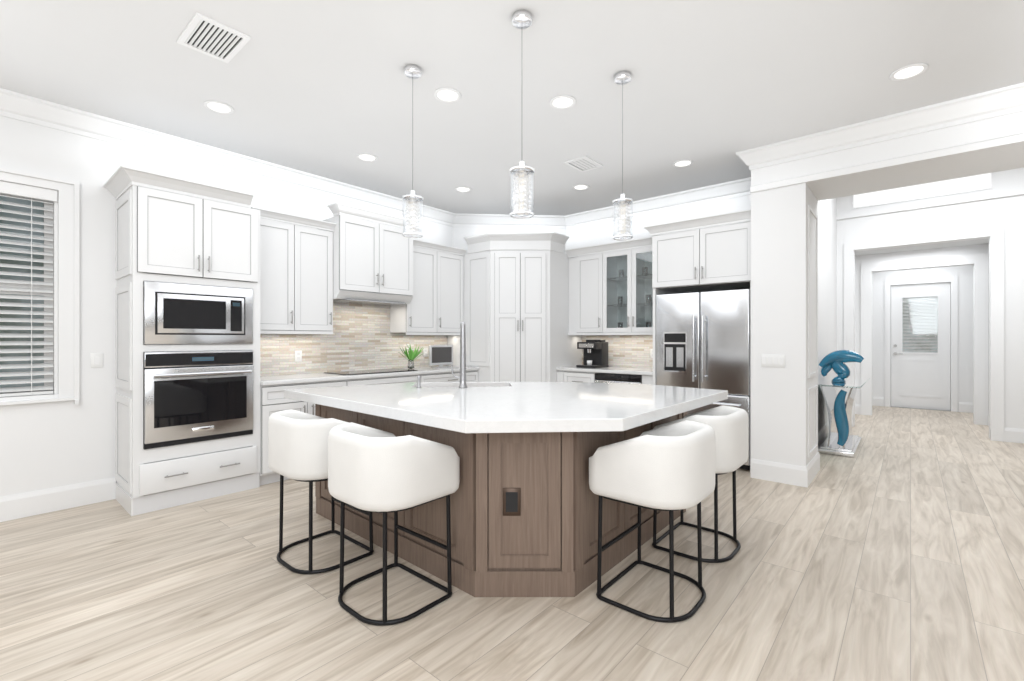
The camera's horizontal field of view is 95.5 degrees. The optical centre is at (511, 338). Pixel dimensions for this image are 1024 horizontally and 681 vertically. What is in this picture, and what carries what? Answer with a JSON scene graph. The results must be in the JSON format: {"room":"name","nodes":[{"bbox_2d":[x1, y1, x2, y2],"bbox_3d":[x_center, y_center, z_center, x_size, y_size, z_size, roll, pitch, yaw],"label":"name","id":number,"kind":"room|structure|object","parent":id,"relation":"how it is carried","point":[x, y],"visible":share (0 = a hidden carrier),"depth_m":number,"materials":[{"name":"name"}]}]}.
{"room":"kitchen","nodes":[
{"label":"kitchen","id":0,"kind":"room"},
{"bbox_2d":[0,116,452,496],"bbox_3d":[-3.552,-0.225,3.539,0.160,3.050,10.750,0,0,41],"label":"wall","id":1,"kind":"structure","parent":0,"point":[45,445],"depth_m":3.67,"materials":[{"name":"paint"}]},
{"bbox_2d":[0,167,79,404],"bbox_3d":[-3.883,-0.355,3.117,0.205,1.720,1.430,0,0,41],"label":"window","id":2,"kind":"structure","parent":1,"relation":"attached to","point":[56,289],"depth_m":3.53,"materials":[{"name":"paint"}]},
{"bbox_2d":[91,353,102,367],"bbox_3d":[-3.302,0.170,3.700,0.009,0.115,0.075,0,0,41],"label":"switch plate","id":3,"kind":"object","parent":1,"relation":"attached to","point":[96,358],"depth_m":3.70,"materials":[{"name":"white plastic"}]},
{"bbox_2d":[260,215,333,333],"bbox_3d":[-2.256,-0.600,4.656,0.346,1.040,0.807,0,0,41],"label":"upper cabinet","id":4,"kind":"object","parent":1,"relation":"attached to","point":[296,278],"depth_m":4.55,"materials":[{"name":"paint"}]},
{"bbox_2d":[260,302,446,375],"bbox_3d":[-1.773,-0.065,5.471,0.020,0.867,2.674,0,0,41],"label":"backsplash","id":5,"kind":"structure","parent":1,"relation":"attached to","point":[361,337],"depth_m":5.34,"materials":[{"name":"tile"}]},
{"bbox_2d":[320,202,422,305],"bbox_3d":[-1.613,-0.891,5.248,0.551,0.967,1.080,0,0,41],"label":"upper cabinet","id":6,"kind":"object","parent":1,"relation":"attached to","point":[372,263],"visible":0.83,"depth_m":5.04,"materials":[{"name":"paint"}]},
{"bbox_2d":[390,243,463,334],"bbox_3d":[-1.084,-0.600,6.024,0.346,1.040,0.937,0,0,41],"label":"upper cabinet","id":7,"kind":"object","parent":1,"relation":"attached to","point":[436,307],"depth_m":5.87,"materials":[{"name":"paint"}]},
{"bbox_2d":[453,227,565,254],"bbox_3d":[-0.029,-0.225,6.643,1.150,3.050,1.150,0,0,41],"label":"wall","id":8,"kind":"structure","parent":0,"point":[459,235],"depth_m":6.61,"materials":[{"name":"paint"}]},
{"bbox_2d":[0,406,1023,680],"bbox_3d":[2.267,1.340,2.799,10.200,0.080,17.200,0,0,41],"label":"floor","id":9,"kind":"structure","parent":0,"point":[892,550],"depth_m":2.36,"materials":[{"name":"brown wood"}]},
{"bbox_2d":[104,165,259,515],"bbox_3d":[-2.712,0.033,3.878,0.666,2.535,0.960,0,0,41],"label":"tall cabinet","id":10,"kind":"object","parent":9,"relation":"on","point":[193,236],"visible":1,"depth_m":3.64,"materials":[{"name":"paint"}]},
{"bbox_2d":[143,281,252,343],"bbox_3d":[-2.659,-0.195,3.886,0.504,0.470,0.750,0,0,41],"label":"microwave","id":11,"kind":"object","parent":10,"relation":"in","point":[174,313],"visible":1,"depth_m":3.69,"materials":[{"name":"silver metal"}]},
{"bbox_2d":[143,350,252,448],"bbox_3d":[-2.644,0.460,3.873,0.583,0.720,0.750,0,0,41],"label":"wall oven","id":12,"kind":"object","parent":10,"relation":"in","point":[192,396],"visible":1,"depth_m":3.69,"materials":[{"name":"silver metal"}]},
{"bbox_2d":[260,380,347,484],"bbox_3d":[-2.154,0.855,4.568,0.616,0.890,0.807,0,0,41],"label":"base cabinet","id":13,"kind":"object","parent":9,"relation":"on","point":[273,399],"depth_m":4.16,"materials":[{"name":"paint"}]},
{"bbox_2d":[260,366,478,385],"bbox_3d":[-1.536,0.389,5.268,0.619,0.038,2.674,0,0,41],"label":"countertop","id":14,"kind":"structure","parent":13,"relation":"on","point":[290,379],"depth_m":4.71,"materials":[{"name":"stone"}]},
{"bbox_2d":[324,368,417,374],"bbox_3d":[-1.569,0.365,5.230,0.470,0.009,0.900,0,0,41],"label":"cooktop","id":15,"kind":"object","parent":14,"relation":"in","point":[357,372],"visible":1,"depth_m":5.17,"materials":[{"name":"black glass"}]},
{"bbox_2d":[398,344,423,368],"bbox_3d":[-1.216,0.207,5.678,0.296,0.324,0.367,0,0,41],"label":"potted plant","id":16,"kind":"object","parent":14,"relation":"on","point":[411,355],"visible":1,"depth_m":5.64,"materials":[{"name":"green plant"}]},
{"bbox_2d":[429,345,452,367],"bbox_3d":[-0.921,0.225,6.025,0.120,0.289,0.390,0,0,41],"label":"television","id":17,"kind":"object","parent":14,"relation":"on","point":[440,355],"visible":1,"depth_m":6.00,"materials":[{"name":"white plastic"}]},
{"bbox_2d":[268,409,373,573],"bbox_3d":[-1.153,0.871,2.812,0.570,0.857,0.510,0,0,41],"label":"stool","id":18,"kind":"object","parent":9,"relation":"on","point":[297,445],"visible":0.75,"depth_m":2.56,"materials":[{"name":"fabric"}]},
{"bbox_2d":[348,374,427,385],"bbox_3d":[-1.589,0.855,5.227,0.616,0.890,1.052,0,0,41],"label":"base cabinet","id":19,"kind":"object","parent":9,"relation":"on","point":[424,377],"depth_m":5.05,"materials":[{"name":"paint"}]},
{"bbox_2d":[328,422,459,625],"bbox_3d":[-0.617,0.871,2.353,0.570,0.857,0.510,0,0,41],"label":"stool","id":20,"kind":"object","parent":9,"relation":"on","point":[370,469],"visible":1,"depth_m":2.14,"materials":[{"name":"fabric"}]},
{"bbox_2d":[428,370,477,381],"bbox_3d":[-0.981,0.855,5.936,0.616,0.890,0.937,0,0,41],"label":"base cabinet","id":21,"kind":"object","parent":9,"relation":"on","point":[471,376],"depth_m":5.74,"materials":[{"name":"paint"}]},
{"bbox_2d":[315,406,686,596],"bbox_3d":[-0.070,0.864,3.497,2.111,0.872,1.932,0,0,41],"label":"kitchen island","id":22,"kind":"object","parent":9,"relation":"on","point":[524,498],"depth_m":2.35,"materials":[{"name":"wood"}]},
{"bbox_2d":[284,382,727,453],"bbox_3d":[-0.046,0.398,3.372,2.478,0.060,2.140,0,0,41],"label":"island countertop","id":23,"kind":"structure","parent":22,"relation":"on","point":[561,417],"depth_m":2.65,"materials":[{"name":"white stone"}]},
{"bbox_2d":[416,375,421,387],"bbox_3d":[-0.703,0.321,3.528,0.076,0.092,0.077,0,0,41],"label":"soap dispenser","id":24,"kind":"object","parent":23,"relation":"on","point":[418,382],"visible":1,"depth_m":3.49,"materials":[{"name":"silver metal"}]},
{"bbox_2d":[451,322,466,387],"bbox_3d":[-0.388,0.119,3.584,0.187,0.497,0.221,0,0,41],"label":"faucet","id":25,"kind":"object","parent":23,"relation":"on","point":[462,383],"visible":1,"depth_m":3.49,"materials":[{"name":"silver metal"}]},
{"bbox_2d":[447,232,581,381],"bbox_3d":[0.043,-0.025,6.451,1.501,2.650,1.341,0,0,41],"label":"pantry","id":26,"kind":"object","parent":9,"relation":"on","point":[516,302],"visible":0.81,"depth_m":5.95,"materials":[{"name":"paint"}]},
{"bbox_2d":[557,370,595,382],"bbox_3d":[0.999,0.855,6.109,0.559,0.890,0.616,0,0,41],"label":"base cabinet","id":27,"kind":"object","parent":9,"relation":"on","point":[572,376],"depth_m":5.87,"materials":[{"name":"paint"}]},
{"bbox_2d":[556,366,652,374],"bbox_3d":[1.280,0.389,5.849,1.325,0.038,0.619,0,0,41],"label":"countertop","id":28,"kind":"structure","parent":27,"relation":"on","point":[634,371],"depth_m":5.64,"materials":[{"name":"stone"}]},
{"bbox_2d":[576,340,608,367],"bbox_3d":[1.053,0.189,6.084,0.280,0.360,0.350,0,0,41],"label":"espresso machine","id":29,"kind":"object","parent":28,"relation":"on","point":[595,353],"visible":1,"depth_m":6.02,"materials":[{"name":"black plastic"}]},
{"bbox_2d":[595,373,641,383],"bbox_3d":[1.414,0.805,5.699,0.596,0.780,0.646,0,0,41],"label":"dishwasher","id":30,"kind":"object","parent":27,"relation":"in","point":[613,378],"visible":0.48,"depth_m":5.49,"materials":[{"name":"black metal"}]},
{"bbox_2d":[589,420,714,622],"bbox_3d":[0.735,0.871,2.379,0.510,0.857,0.570,0,0,41],"label":"stool","id":31,"kind":"object","parent":9,"relation":"on","point":[670,468],"visible":1,"depth_m":2.16,"materials":[{"name":"fabric"}]},
{"bbox_2d":[643,209,750,472],"bbox_3d":[2.111,0.030,5.063,1.100,2.540,0.756,0,0,41],"label":"tall cabinet","id":32,"kind":"object","parent":9,"relation":"on","point":[713,258],"visible":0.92,"depth_m":4.81,"materials":[{"name":"paint"}]},
{"bbox_2d":[652,405,747,562],"bbox_3d":[1.188,0.871,2.946,0.510,0.857,0.570,0,0,41],"label":"stool","id":33,"kind":"object","parent":9,"relation":"on","point":[728,425],"visible":0.6,"depth_m":2.70,"materials":[{"name":"fabric"}]},
{"bbox_2d":[656,289,749,469],"bbox_3d":[2.136,0.399,5.043,0.950,1.778,0.722,0,0,41],"label":"refrigerator","id":34,"kind":"object","parent":9,"relation":"on","point":[702,340],"visible":0.54,"depth_m":4.75,"materials":[{"name":"silver metal"}]},
{"bbox_2d":[818,376,869,456],"bbox_3d":[3.930,0.898,5.535,0.445,0.802,1.480,0,0,41],"label":"console table","id":35,"kind":"object","parent":9,"relation":"on","point":[831,446],"visible":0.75,"depth_m":5.39,"materials":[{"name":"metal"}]},
{"bbox_2d":[819,350,863,382],"bbox_3d":[3.781,0.310,5.346,0.430,0.371,0.140,0,0,41],"label":"glass sculpture","id":36,"kind":"object","parent":35,"relation":"on","point":[836,361],"visible":1,"depth_m":5.33,"materials":[{"name":"blue glass"}]},
{"bbox_2d":[834,390,848,445],"bbox_3d":[3.674,0.880,5.188,0.141,0.634,0.034,0,0,41],"label":"glass sculpture","id":37,"kind":"object","parent":35,"relation":"on","point":[841,419],"visible":1,"depth_m":5.17,"materials":[{"name":"blue glass"}]},
{"bbox_2d":[0,0,1023,255],"bbox_3d":[2.267,-1.950,2.799,10.200,1.020,17.200,0,0,41],"label":"ceiling","id":38,"kind":"structure","parent":0,"point":[322,88],"depth_m":3.12,"materials":[{"name":"paint"}]},
{"bbox_2d":[176,12,250,62],"bbox_3d":[-1.740,-1.744,2.710,0.370,0.011,0.270,0,0,41],"label":"ceiling vent","id":39,"kind":"object","parent":38,"relation":"in","point":[201,33],"visible":1,"depth_m":2.70,"materials":[{"name":"metal"}]},
{"bbox_2d":[203,100,233,113],"bbox_3d":[-2.210,-1.745,3.507,0.189,0.007,0.189,0,0,-4],"label":"recessed light","id":40,"kind":"object","parent":38,"relation":"in","point":[216,106],"depth_m":3.50,"materials":[{"name":"paint"}]},
{"bbox_2d":[356,153,377,161],"bbox_3d":[-1.394,-1.745,4.474,0.189,0.007,0.189,0,0,41],"label":"recessed light","id":41,"kind":"object","parent":38,"relation":"in","point":[362,156],"depth_m":4.47,"materials":[{"name":"paint"}]},
{"bbox_2d":[402,64,422,237],"bbox_3d":[-0.643,-1.209,3.014,0.132,1.081,0.132,0,0,41],"label":"pendant light","id":42,"kind":"object","parent":38,"relation":"hanging from","point":[412,223],"visible":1,"depth_m":2.99,"materials":[{"name":"clear glass"}]},
{"bbox_2d":[434,88,460,102],"bbox_3d":[-0.462,-1.745,3.333,0.189,0.007,0.189,0,0,41],"label":"recessed light","id":43,"kind":"object","parent":38,"relation":"in","point":[449,95],"depth_m":3.33,"materials":[{"name":"paint"}]},
{"bbox_2d":[455,186,471,191],"bbox_3d":[-0.570,-1.745,5.428,0.189,0.007,0.189,0,0,41],"label":"recessed light","id":44,"kind":"object","parent":38,"relation":"in","point":[460,189],"depth_m":5.43,"materials":[{"name":"paint"}]},
{"bbox_2d":[510,9,533,218],"bbox_3d":[0.054,-1.209,2.522,0.132,1.081,0.132,0,0,41],"label":"pendant light","id":45,"kind":"object","parent":38,"relation":"hanging from","point":[522,19],"visible":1,"depth_m":2.49,"materials":[{"name":"clear glass"}]},
{"bbox_2d":[549,95,575,108],"bbox_3d":[0.374,-1.745,3.433,0.189,0.007,0.189,0,0,41],"label":"recessed light","id":46,"kind":"object","parent":38,"relation":"in","point":[562,101],"depth_m":3.43,"materials":[{"name":"paint"}]},
{"bbox_2d":[572,184,589,189],"bbox_3d":[0.794,-1.745,5.352,0.189,0.007,0.189,0,0,41],"label":"recessed light","id":47,"kind":"object","parent":38,"relation":"in","point":[580,186],"depth_m":5.35,"materials":[{"name":"paint"}]},
{"bbox_2d":[564,155,603,171],"bbox_3d":[0.717,-1.744,4.640,0.250,0.011,0.340,0,0,41],"label":"ceiling vent","id":48,"kind":"object","parent":38,"relation":"in","point":[585,163],"visible":0.92,"depth_m":4.63,"materials":[{"name":"metal"}]},
{"bbox_2d":[613,71,632,239],"bbox_3d":[0.734,-1.209,3.085,0.132,1.081,0.132,0,0,41],"label":"pendant light","id":49,"kind":"object","parent":38,"relation":"hanging from","point":[622,78],"visible":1,"depth_m":3.06,"materials":[{"name":"clear glass"}]},
{"bbox_2d":[673,159,692,166],"bbox_3d":[1.701,-1.745,4.627,0.189,0.007,0.189,0,0,41],"label":"recessed light","id":50,"kind":"object","parent":38,"relation":"in","point":[681,163],"depth_m":4.62,"materials":[{"name":"paint"}]},
{"bbox_2d":[889,63,928,80],"bbox_3d":[2.595,-1.745,3.044,0.189,0.007,0.189,0,0,41],"label":"recessed light","id":51,"kind":"object","parent":38,"relation":"in","point":[913,70],"depth_m":3.03,"materials":[{"name":"paint"}]},
{"bbox_2d":[566,195,750,367],"bbox_3d":[1.393,-0.225,6.281,3.780,3.050,0.150,0,0,41],"label":"wall","id":52,"kind":"structure","parent":0,"point":[592,234],"depth_m":5.91,"materials":[{"name":"paint"}]},
{"bbox_2d":[573,253,620,332],"bbox_3d":[1.139,-0.585,6.153,0.455,1.010,0.366,0,0,41],"label":"upper cabinet","id":53,"kind":"object","parent":52,"relation":"attached to","point":[611,293],"depth_m":6.02,"materials":[{"name":"paint"}]},
{"bbox_2d":[582,335,652,367],"bbox_3d":[1.484,0.145,6.087,1.325,0.448,0.020,0,0,41],"label":"backsplash","id":54,"kind":"structure","parent":52,"relation":"attached to","point":[634,351],"depth_m":6.05,"materials":[{"name":"stone"}]},
{"bbox_2d":[751,158,836,466],"bbox_3d":[3.640,-0.530,5.661,0.440,3.660,3.765,0,0,41],"label":"wall","id":55,"kind":"structure","parent":0,"point":[779,309],"depth_m":4.26,"materials":[{"name":"paint"}]},
{"bbox_2d":[0,396,1023,521],"bbox_3d":[2.145,1.212,2.442,9.920,0.175,16.500,0,0,41],"label":"baseboard","id":56,"kind":"structure","parent":55,"relation":"attached to","point":[23,505],"depth_m":3.72,"materials":[{"name":"paint"}]},
{"bbox_2d":[0,83,1023,228],"bbox_3d":[0.226,-1.562,0.202,9.920,0.375,10.600,0,0,41],"label":"crown molding","id":57,"kind":"structure","parent":55,"relation":"attached to","point":[1007,100],"depth_m":4.00,"materials":[{"name":"paint"}]},
{"bbox_2d":[761,354,784,367],"bbox_3d":[2.385,0.200,4.250,0.190,0.115,0.009,0,0,41],"label":"switch plate","id":58,"kind":"object","parent":55,"relation":"attached to","point":[767,360],"depth_m":4.25,"materials":[{"name":"white plastic"}]},
{"bbox_2d":[808,205,817,456],"bbox_3d":[2.820,-0.070,4.356,0.011,2.260,0.515,0,0,41],"label":"trim","id":59,"kind":"structure","parent":55,"relation":"attached to","point":[810,209],"depth_m":4.30,"materials":[{"name":"paint"}]},
{"bbox_2d":[806,111,1023,200],"bbox_3d":[4.812,-0.530,2.649,6.140,3.660,0.715,0,0,41],"label":"wall","id":60,"kind":"structure","parent":0,"point":[992,160],"depth_m":3.73,"materials":[{"name":"paint"}]},
{"bbox_2d":[855,244,987,422],"bbox_3d":[6.591,-0.225,7.613,2.000,3.050,0.140,0,0,41],"label":"wall","id":61,"kind":"structure","parent":0,"point":[946,251],"depth_m":7.73,"materials":[{"name":"paint"}]},
{"bbox_2d":[872,265,972,410],"bbox_3d":[7.631,-0.225,8.704,1.800,3.050,0.150,0,0,41],"label":"wall","id":62,"kind":"structure","parent":0,"point":[964,274],"depth_m":8.37,"materials":[{"name":"paint"}]},
{"bbox_2d":[891,282,949,410],"bbox_3d":[7.596,0.137,8.662,0.832,2.326,0.100,0,0,41],"label":"entry door","id":63,"kind":"structure","parent":62,"relation":"in","point":[920,379],"depth_m":8.66,"materials":[{"name":"paint"}]},
{"bbox_2d":[836,168,1023,438],"bbox_3d":[7.182,-0.530,5.191,5.850,3.660,0.190,0,0,41],"label":"wall","id":64,"kind":"structure","parent":0,"point":[1001,203],"depth_m":6.05,"materials":[{"name":"paint"}]},
{"bbox_2d":[852,173,992,208],"bbox_3d":[5.612,-2.125,6.441,1.460,0.390,0.013,0,0,41],"label":"transom window","id":65,"kind":"structure","parent":64,"relation":"in","point":[942,188],"depth_m":6.38,"materials":[{"name":"glass"}]},
{"bbox_2d":[844,225,1003,441],"bbox_3d":[5.609,-0.070,6.437,1.660,2.740,0.025,0,0,41],"label":"trim","id":66,"kind":"structure","parent":64,"relation":"attached to","point":[980,261],"depth_m":7.02,"materials":[{"name":"paint"}]},
{"label":"outside","id":67,"kind":"structure","parent":0,"visible":0},
{"bbox_2d":[0,196,937,387],"bbox_3d":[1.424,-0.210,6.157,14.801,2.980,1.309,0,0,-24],"label":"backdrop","id":68,"kind":"structure","parent":67,"point":[23,224],"depth_m":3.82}
]}

